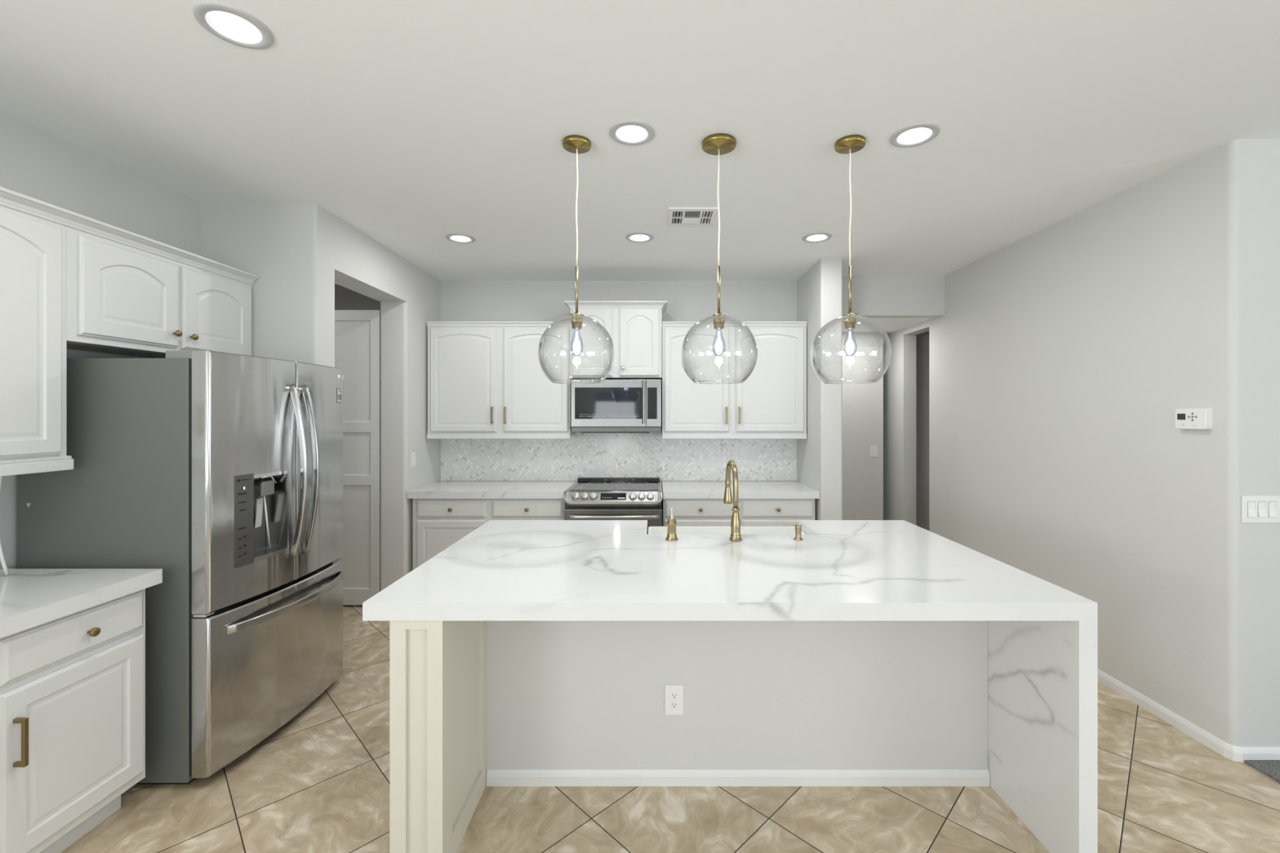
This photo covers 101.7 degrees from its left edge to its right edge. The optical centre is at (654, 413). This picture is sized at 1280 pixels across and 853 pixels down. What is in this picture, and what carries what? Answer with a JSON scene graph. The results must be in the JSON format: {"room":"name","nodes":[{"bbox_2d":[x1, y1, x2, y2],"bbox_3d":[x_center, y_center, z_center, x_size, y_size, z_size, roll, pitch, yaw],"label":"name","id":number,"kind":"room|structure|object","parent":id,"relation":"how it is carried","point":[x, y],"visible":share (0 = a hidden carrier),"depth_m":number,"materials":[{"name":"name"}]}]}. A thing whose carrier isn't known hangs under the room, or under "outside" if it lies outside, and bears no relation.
{"room":"kitchen","nodes":[
{"label":"kitchen","id":0,"kind":"room"},
{"bbox_2d":[0,111,199,568],"bbox_3d":[-2.682,0.160,-0.950,0.130,2.740,7.900,0,0,0],"label":"wall","id":1,"kind":"structure","parent":0,"point":[36,163],"depth_m":2.37,"materials":[{"name":"paint"}]},
{"bbox_2d":[0,186,77,476],"bbox_3d":[-2.434,-0.283,1.542,0.356,1.010,1.044,0,0,0],"label":"upper cabinet","id":2,"kind":"object","parent":1,"relation":"attached to","point":[33,247],"visible":1,"depth_m":1.92,"materials":[{"name":"white paint"}]},
{"bbox_2d":[0,475,8,575],"bbox_3d":[-2.450,0.405,1.956,0.011,0.412,0.043,0,0,0],"label":"power cord","id":3,"kind":"object","parent":2,"relation":"hanging from","point":[2,556],"visible":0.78,"depth_m":1.96,"materials":[{"name":"white plastic"}]},
{"bbox_2d":[66,213,258,358],"bbox_3d":[-2.437,-0.537,2.522,0.350,0.501,0.943,0,0,0],"label":"upper cabinet","id":4,"kind":"object","parent":1,"relation":"attached to","point":[127,300],"visible":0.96,"depth_m":2.36,"materials":[{"name":"white paint"}]},
{"bbox_2d":[200,203,440,591],"bbox_3d":[-2.348,0.160,3.950,0.799,2.740,1.900,0,0,0],"label":"wall","id":5,"kind":"structure","parent":0,"point":[298,253],"depth_m":3.27,"materials":[{"name":"paint"}]},
{"bbox_2d":[334,310,380,604],"bbox_3d":[-2.595,0.347,4.125,0.860,2.325,0.040,0,0,0],"label":"door","id":6,"kind":"structure","parent":5,"relation":"in","point":[357,332],"depth_m":4.12,"materials":[{"name":"white paint"}]},
{"bbox_2d":[410,452,415,467],"bbox_3d":[-1.942,0.375,4.205,0.011,0.120,0.077,0,0,0],"label":"light switch","id":7,"kind":"object","parent":5,"relation":"attached to","point":[413,454],"visible":1,"depth_m":4.19,"materials":[{"name":"white plastic"}]},
{"bbox_2d":[334,284,380,310],"bbox_3d":[-3.129,0.160,4.010,1.942,2.740,2.020,0,0,0],"label":"wall","id":8,"kind":"structure","parent":0,"point":[345,299],"depth_m":4.90,"materials":[{"name":"paint"}]},
{"bbox_2d":[440,280,796,508],"bbox_3d":[-0.419,0.160,4.820,3.478,2.740,0.140,0,0,0],"label":"wall","id":9,"kind":"structure","parent":0,"point":[460,300],"depth_m":4.75,"materials":[{"name":"paint"}]},
{"bbox_2d":[426,321,575,439],"bbox_3d":[-1.319,-0.281,4.559,1.212,0.993,0.381,0,0,0],"label":"upper cabinet","id":10,"kind":"object","parent":9,"relation":"attached to","point":[486,380],"visible":0.98,"depth_m":4.41,"materials":[{"name":"white paint"}]},
{"bbox_2d":[564,301,666,379],"bbox_3d":[-0.322,-0.622,4.550,0.862,0.640,0.400,0,0,0],"label":"upper cabinet","id":11,"kind":"object","parent":9,"relation":"attached to","point":[634,328],"visible":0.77,"depth_m":4.38,"materials":[{"name":"white paint"}]},
{"bbox_2d":[570,379,661,432],"bbox_3d":[-0.321,-0.061,4.535,0.758,0.450,0.425,0,0,0],"label":"microwave","id":12,"kind":"object","parent":11,"relation":"attached to","point":[610,406],"visible":1,"depth_m":4.36,"materials":[{"name":"grey metal"}]},
{"bbox_2d":[440,431,797,480],"bbox_3d":[-0.322,0.391,4.744,3.248,0.445,0.008,0,0,0],"label":"backsplash","id":13,"kind":"structure","parent":9,"relation":"attached to","point":[584,455],"depth_m":4.74,"materials":[{"name":"white tile"}]},
{"bbox_2d":[507,446,516,460],"bbox_3d":[-1.290,0.363,4.739,0.078,0.124,0.008,0,0,0],"label":"wall outlet","id":14,"kind":"object","parent":13,"relation":"attached to","point":[512,451],"visible":1,"depth_m":4.74,"materials":[{"name":"white plastic"}]},
{"bbox_2d":[726,446,735,460],"bbox_3d":[0.700,0.363,4.739,0.078,0.124,0.008,0,0,0],"label":"wall outlet","id":15,"kind":"object","parent":13,"relation":"attached to","point":[731,451],"visible":1,"depth_m":4.74,"materials":[{"name":"white plastic"}]},
{"bbox_2d":[661,321,807,439],"bbox_3d":[0.681,-0.281,4.559,1.226,0.993,0.381,0,0,0],"label":"upper cabinet","id":16,"kind":"object","parent":9,"relation":"attached to","point":[771,403],"visible":0.97,"depth_m":4.41,"materials":[{"name":"white paint"}]},
{"bbox_2d":[0,0,1279,284],"bbox_3d":[1.050,-1.270,0.800,10.500,0.120,11.400,0,0,0],"label":"ceiling","id":17,"kind":"structure","parent":0,"point":[414,124],"depth_m":2.06,"materials":[{"name":"paint"}]},
{"bbox_2d":[192,0,273,48],"bbox_3d":[-1.310,-1.206,1.626,0.196,0.008,0.196,0,0,0],"label":"recessed light","id":18,"kind":"object","parent":17,"relation":"in","point":[232,24],"visible":1,"depth_m":1.62,"materials":[{"name":"grey plastic"}]},
{"bbox_2d":[445,233,475,243],"bbox_3d":[-1.334,-1.206,3.592,0.196,0.008,0.196,0,0,0],"label":"recessed light","id":19,"kind":"object","parent":17,"relation":"in","point":[456,237],"visible":1,"depth_m":3.58,"materials":[{"name":"grey plastic"}]},
{"bbox_2d":[537,134,614,383],"bbox_3d":[-0.345,-0.674,2.324,0.340,1.072,0.340,0,0,0],"label":"pendant light","id":20,"kind":"object","parent":17,"relation":"hanging from","point":[575,144],"visible":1,"depth_m":2.30,"materials":[{"name":"clear glass"}]},
{"bbox_2d":[569,312,583,328],"bbox_3d":[-0.345,-0.413,2.324,0.064,0.072,0.064,0,0,0],"label":"socket","id":21,"kind":"object","parent":20,"relation":"attached to","point":[576,322],"depth_m":2.30,"materials":[{"name":"gold metal"}]},
{"bbox_2d":[608,120,654,145],"bbox_3d":[-0.096,-1.206,2.244,0.196,0.008,0.196,0,0,0],"label":"recessed light","id":22,"kind":"object","parent":17,"relation":"in","point":[628,132],"visible":1,"depth_m":2.24,"materials":[{"name":"grey plastic"}]},
{"bbox_2d":[625,231,653,242],"bbox_3d":[-0.100,-1.206,3.574,0.196,0.008,0.196,0,0,0],"label":"recessed light","id":23,"kind":"object","parent":17,"relation":"in","point":[638,237],"visible":1,"depth_m":3.57,"materials":[{"name":"grey plastic"}]},
{"bbox_2d":[666,207,718,226],"bbox_3d":[0.231,-1.204,3.195,0.294,0.012,0.280,0,0,0],"label":"ceiling vent","id":24,"kind":"object","parent":17,"relation":"in","point":[677,216],"visible":0.98,"depth_m":3.19,"materials":[{"name":"white plastic"}]},
{"bbox_2d":[680,133,757,383],"bbox_3d":[0.289,-0.674,2.324,0.340,1.072,0.340,0,0,0],"label":"pendant light","id":25,"kind":"object","parent":17,"relation":"hanging from","point":[718,144],"visible":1,"depth_m":2.30,"materials":[{"name":"clear glass"}]},
{"bbox_2d":[711,312,725,328],"bbox_3d":[0.289,-0.413,2.324,0.064,0.072,0.064,0,0,0],"label":"socket","id":26,"kind":"object","parent":25,"relation":"attached to","point":[718,322],"depth_m":2.30,"materials":[{"name":"gold metal"}]},
{"bbox_2d":[802,231,831,242],"bbox_3d":[1.117,-1.206,3.574,0.196,0.008,0.196,0,0,0],"label":"recessed light","id":27,"kind":"object","parent":17,"relation":"in","point":[821,236],"visible":1,"depth_m":3.57,"materials":[{"name":"grey plastic"}]},
{"bbox_2d":[810,134,892,383],"bbox_3d":[0.874,-0.674,2.324,0.340,1.072,0.340,0,0,0],"label":"pendant light","id":28,"kind":"object","parent":17,"relation":"hanging from","point":[851,144],"visible":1,"depth_m":2.31,"materials":[{"name":"clear glass"}]},
{"bbox_2d":[842,312,857,328],"bbox_3d":[0.874,-0.413,2.324,0.064,0.072,0.064,0,0,0],"label":"socket","id":29,"kind":"object","parent":28,"relation":"attached to","point":[850,322],"depth_m":2.30,"materials":[{"name":"gold metal"}]},
{"bbox_2d":[889,122,940,147],"bbox_3d":[1.130,-1.206,2.262,0.196,0.008,0.196,0,0,0],"label":"recessed light","id":30,"kind":"object","parent":17,"relation":"in","point":[920,133],"visible":1,"depth_m":2.25,"materials":[{"name":"grey plastic"}]},
{"bbox_2d":[60,604,1279,852],"bbox_3d":[1.050,1.590,0.800,10.500,0.120,11.400,0,0,0],"label":"floor","id":31,"kind":"structure","parent":0,"point":[319,783],"depth_m":2.00,"materials":[{"name":"beige tile"}]},
{"bbox_2d":[0,588,145,852],"bbox_3d":[-2.274,1.101,1.540,0.676,0.858,1.000,0,0,0],"label":"base cabinet","id":32,"kind":"object","parent":31,"relation":"on","point":[73,686],"visible":0.98,"depth_m":1.76,"materials":[{"name":"white paint"}]},
{"bbox_2d":[0,568,162,638],"bbox_3d":[-2.281,0.642,1.541,0.669,0.055,1.042,0,0,0],"label":"countertop","id":33,"kind":"structure","parent":32,"relation":"on","point":[29,598],"depth_m":1.84,"materials":[{"name":"white stone"}]},
{"bbox_2d":[17,349,343,784],"bbox_3d":[-2.130,0.633,2.555,0.920,1.793,0.875,0,0,0],"label":"refrigerator","id":34,"kind":"object","parent":31,"relation":"on","point":[220,473],"visible":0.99,"depth_m":2.13,"materials":[{"name":"silver metal"}]},
{"bbox_2d":[413,498,565,569],"bbox_3d":[-1.311,1.101,4.411,1.208,0.858,0.674,0,0,0],"label":"base cabinet","id":35,"kind":"object","parent":31,"relation":"on","point":[438,524],"visible":0.3,"depth_m":4.11,"materials":[{"name":"white paint"}]},
{"bbox_2d":[406,480,576,498],"bbox_3d":[-1.327,0.642,4.423,1.238,0.055,0.653,0,0,0],"label":"countertop","id":36,"kind":"structure","parent":35,"relation":"on","point":[442,489],"depth_m":4.22,"materials":[{"name":"white stone"}]},
{"bbox_2d":[564,477,662,534],"bbox_3d":[-0.319,1.056,4.365,0.770,0.948,0.742,0,0,0],"label":"range","id":37,"kind":"object","parent":31,"relation":"on","point":[588,498],"visible":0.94,"depth_m":4.06,"materials":[{"name":"grey metal"}]},
{"bbox_2d":[564,480,662,491],"bbox_3d":[-0.319,0.618,4.400,0.766,0.015,0.600,0,0,0],"label":"cooktop","id":38,"kind":"object","parent":37,"relation":"in","point":[579,486],"depth_m":4.36,"materials":[{"name":"black glass"}]},
{"bbox_2d":[389,621,990,852],"bbox_3d":[0.258,1.102,2.329,2.240,0.856,1.262,0,0,0],"label":"kitchen island","id":39,"kind":"object","parent":31,"relation":"on","point":[474,706],"visible":0.75,"depth_m":2.15,"materials":[{"name":"paint"}]},
{"bbox_2d":[664,684,684,715],"bbox_3d":[0.083,1.181,2.146,0.078,0.124,0.008,0,0,0],"label":"wall outlet","id":40,"kind":"object","parent":39,"relation":"attached to","point":[673,694],"visible":1,"depth_m":2.14,"materials":[{"name":"white plastic"}]},
{"bbox_2d":[670,702,678,708],"bbox_3d":[0.083,1.200,2.144,0.034,0.027,0.004,0,0,0],"label":"receptacle","id":41,"kind":"object","parent":40,"relation":"attached to","point":[673,704],"depth_m":2.14,"materials":[{"name":"white plastic"}]},
{"bbox_2d":[670,692,678,698],"bbox_3d":[0.083,1.161,2.144,0.034,0.027,0.004,0,0,0],"label":"receptacle","id":42,"kind":"object","parent":40,"relation":"attached to","point":[673,695],"depth_m":2.14,"materials":[{"name":"white plastic"}]},
{"bbox_2d":[362,520,1097,852],"bbox_3d":[0.246,1.073,2.345,2.385,0.915,1.310,0,0,0],"label":"island countertop","id":43,"kind":"structure","parent":39,"relation":"on","point":[1042,635],"depth_m":1.88,"materials":[{"name":"white stone"}]},
{"bbox_2d":[665,506,678,541],"bbox_3d":[0.088,0.537,2.543,0.062,0.156,0.068,0,0,38],"label":"soap dispenser","id":44,"kind":"object","parent":43,"relation":"on","point":[671,528],"visible":1,"depth_m":2.52,"materials":[{"name":"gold metal"}]},
{"bbox_2d":[648,526,805,534],"bbox_3d":[0.398,0.774,2.845,0.864,0.232,0.381,0,0,0],"label":"sink","id":45,"kind":"object","parent":43,"relation":"in","point":[651,530],"visible":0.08,"depth_m":3.02,"materials":[{"name":"white ceramic"}]},
{"bbox_2d":[723,459,742,541],"bbox_3d":[0.391,0.425,2.625,0.060,0.381,0.250,0,0,-3],"label":"faucet","id":46,"kind":"object","parent":43,"relation":"on","point":[735,535],"visible":1,"depth_m":2.52,"materials":[{"name":"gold metal"}]},
{"bbox_2d":[792,524,803,540],"bbox_3d":[0.701,0.577,2.540,0.048,0.076,0.045,0,0,0],"label":"soap pump","id":47,"kind":"object","parent":43,"relation":"on","point":[797,527],"visible":1,"depth_m":2.53,"materials":[{"name":"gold metal"}]},
{"bbox_2d":[662,498,815,526],"bbox_3d":[0.674,1.101,4.411,1.205,0.858,0.674,0,0,0],"label":"base cabinet","id":48,"kind":"object","parent":31,"relation":"on","point":[686,512],"visible":0.36,"depth_m":4.11,"materials":[{"name":"white paint"}]},
{"bbox_2d":[662,480,819,498],"bbox_3d":[0.685,0.642,4.423,1.231,0.055,0.653,0,0,0],"label":"countertop","id":49,"kind":"structure","parent":48,"relation":"on","point":[671,489],"depth_m":4.17,"materials":[{"name":"white stone"}]},
{"bbox_2d":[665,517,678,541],"bbox_3d":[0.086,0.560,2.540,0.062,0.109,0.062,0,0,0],"label":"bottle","id":50,"kind":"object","parent":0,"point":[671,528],"depth_m":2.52,"materials":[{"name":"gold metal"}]},
{"bbox_2d":[796,258,842,519],"bbox_3d":[1.389,0.160,5.083,0.171,2.740,2.034,0,0,0],"label":"wall","id":51,"kind":"structure","parent":0,"point":[819,290],"depth_m":4.07,"materials":[{"name":"paint"}]},
{"bbox_2d":[842,332,883,519],"bbox_3d":[2.078,0.160,5.930,1.208,2.740,0.740,0,0,0],"label":"wall","id":52,"kind":"structure","parent":0,"point":[862,403],"depth_m":5.56,"materials":[{"name":"paint"}]},
{"bbox_2d":[870,445,877,457],"bbox_3d":[2.345,0.405,5.554,0.077,0.120,0.011,0,0,0],"label":"light switch","id":53,"kind":"object","parent":52,"relation":"attached to","point":[873,449],"visible":1,"depth_m":5.55,"materials":[{"name":"white plastic"}]},
{"bbox_2d":[842,317,934,335],"bbox_3d":[2.013,-0.900,5.450,1.078,0.060,1.500,0,0,0],"label":"ceiling","id":54,"kind":"structure","parent":0,"point":[890,325],"depth_m":5.09,"materials":[{"name":"paint"}]},
{"bbox_2d":[842,275,944,317],"bbox_3d":[2.013,-1.036,4.638,1.078,0.348,0.123,0,0,0],"label":"wall header","id":55,"kind":"structure","parent":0,"point":[872,296],"depth_m":4.58,"materials":[{"name":"paint"}]},
{"bbox_2d":[915,331,928,530],"bbox_3d":[3.491,0.160,4.080,1.618,2.740,3.320,0,0,0],"label":"wall","id":56,"kind":"structure","parent":0,"point":[922,339],"depth_m":5.62,"materials":[{"name":"paint"}]},
{"bbox_2d":[883,138,1279,746],"bbox_3d":[4.376,0.160,4.298,3.648,2.740,4.005,0,0,0],"label":"wall","id":57,"kind":"structure","parent":0,"point":[1063,357],"depth_m":2.75,"materials":[{"name":"paint"}]},
{"bbox_2d":[1097,669,1279,762],"bbox_3d":[4.309,1.499,3.555,3.542,0.062,2.549,0,0,0],"label":"baseboard","id":58,"kind":"structure","parent":57,"relation":"attached to","point":[1236,753],"depth_m":2.46,"materials":[{"name":"paint"}]},
{"bbox_2d":[1175,408,1213,430],"bbox_3d":[2.536,0.025,2.452,0.032,0.100,0.146,0,0,0],"label":"thermostat","id":59,"kind":"object","parent":57,"relation":"attached to","point":[1185,418],"visible":1,"depth_m":2.43,"materials":[{"name":"white plastic"}]},
{"bbox_2d":[1241,495,1279,523],"bbox_3d":[2.671,0.422,2.289,0.169,0.120,0.011,0,0,0],"label":"light switch","id":60,"kind":"object","parent":57,"relation":"attached to","point":[1255,508],"visible":1,"depth_m":2.29,"materials":[{"name":"white plastic"}]},
{"bbox_2d":[1244,760,1279,783],"bbox_3d":[4.393,1.524,-1.204,3.615,0.012,6.992,0,0,0],"label":"floor","id":61,"kind":"structure","parent":0,"point":[1270,768],"depth_m":2.24,"materials":[{"name":"grey carpet"}]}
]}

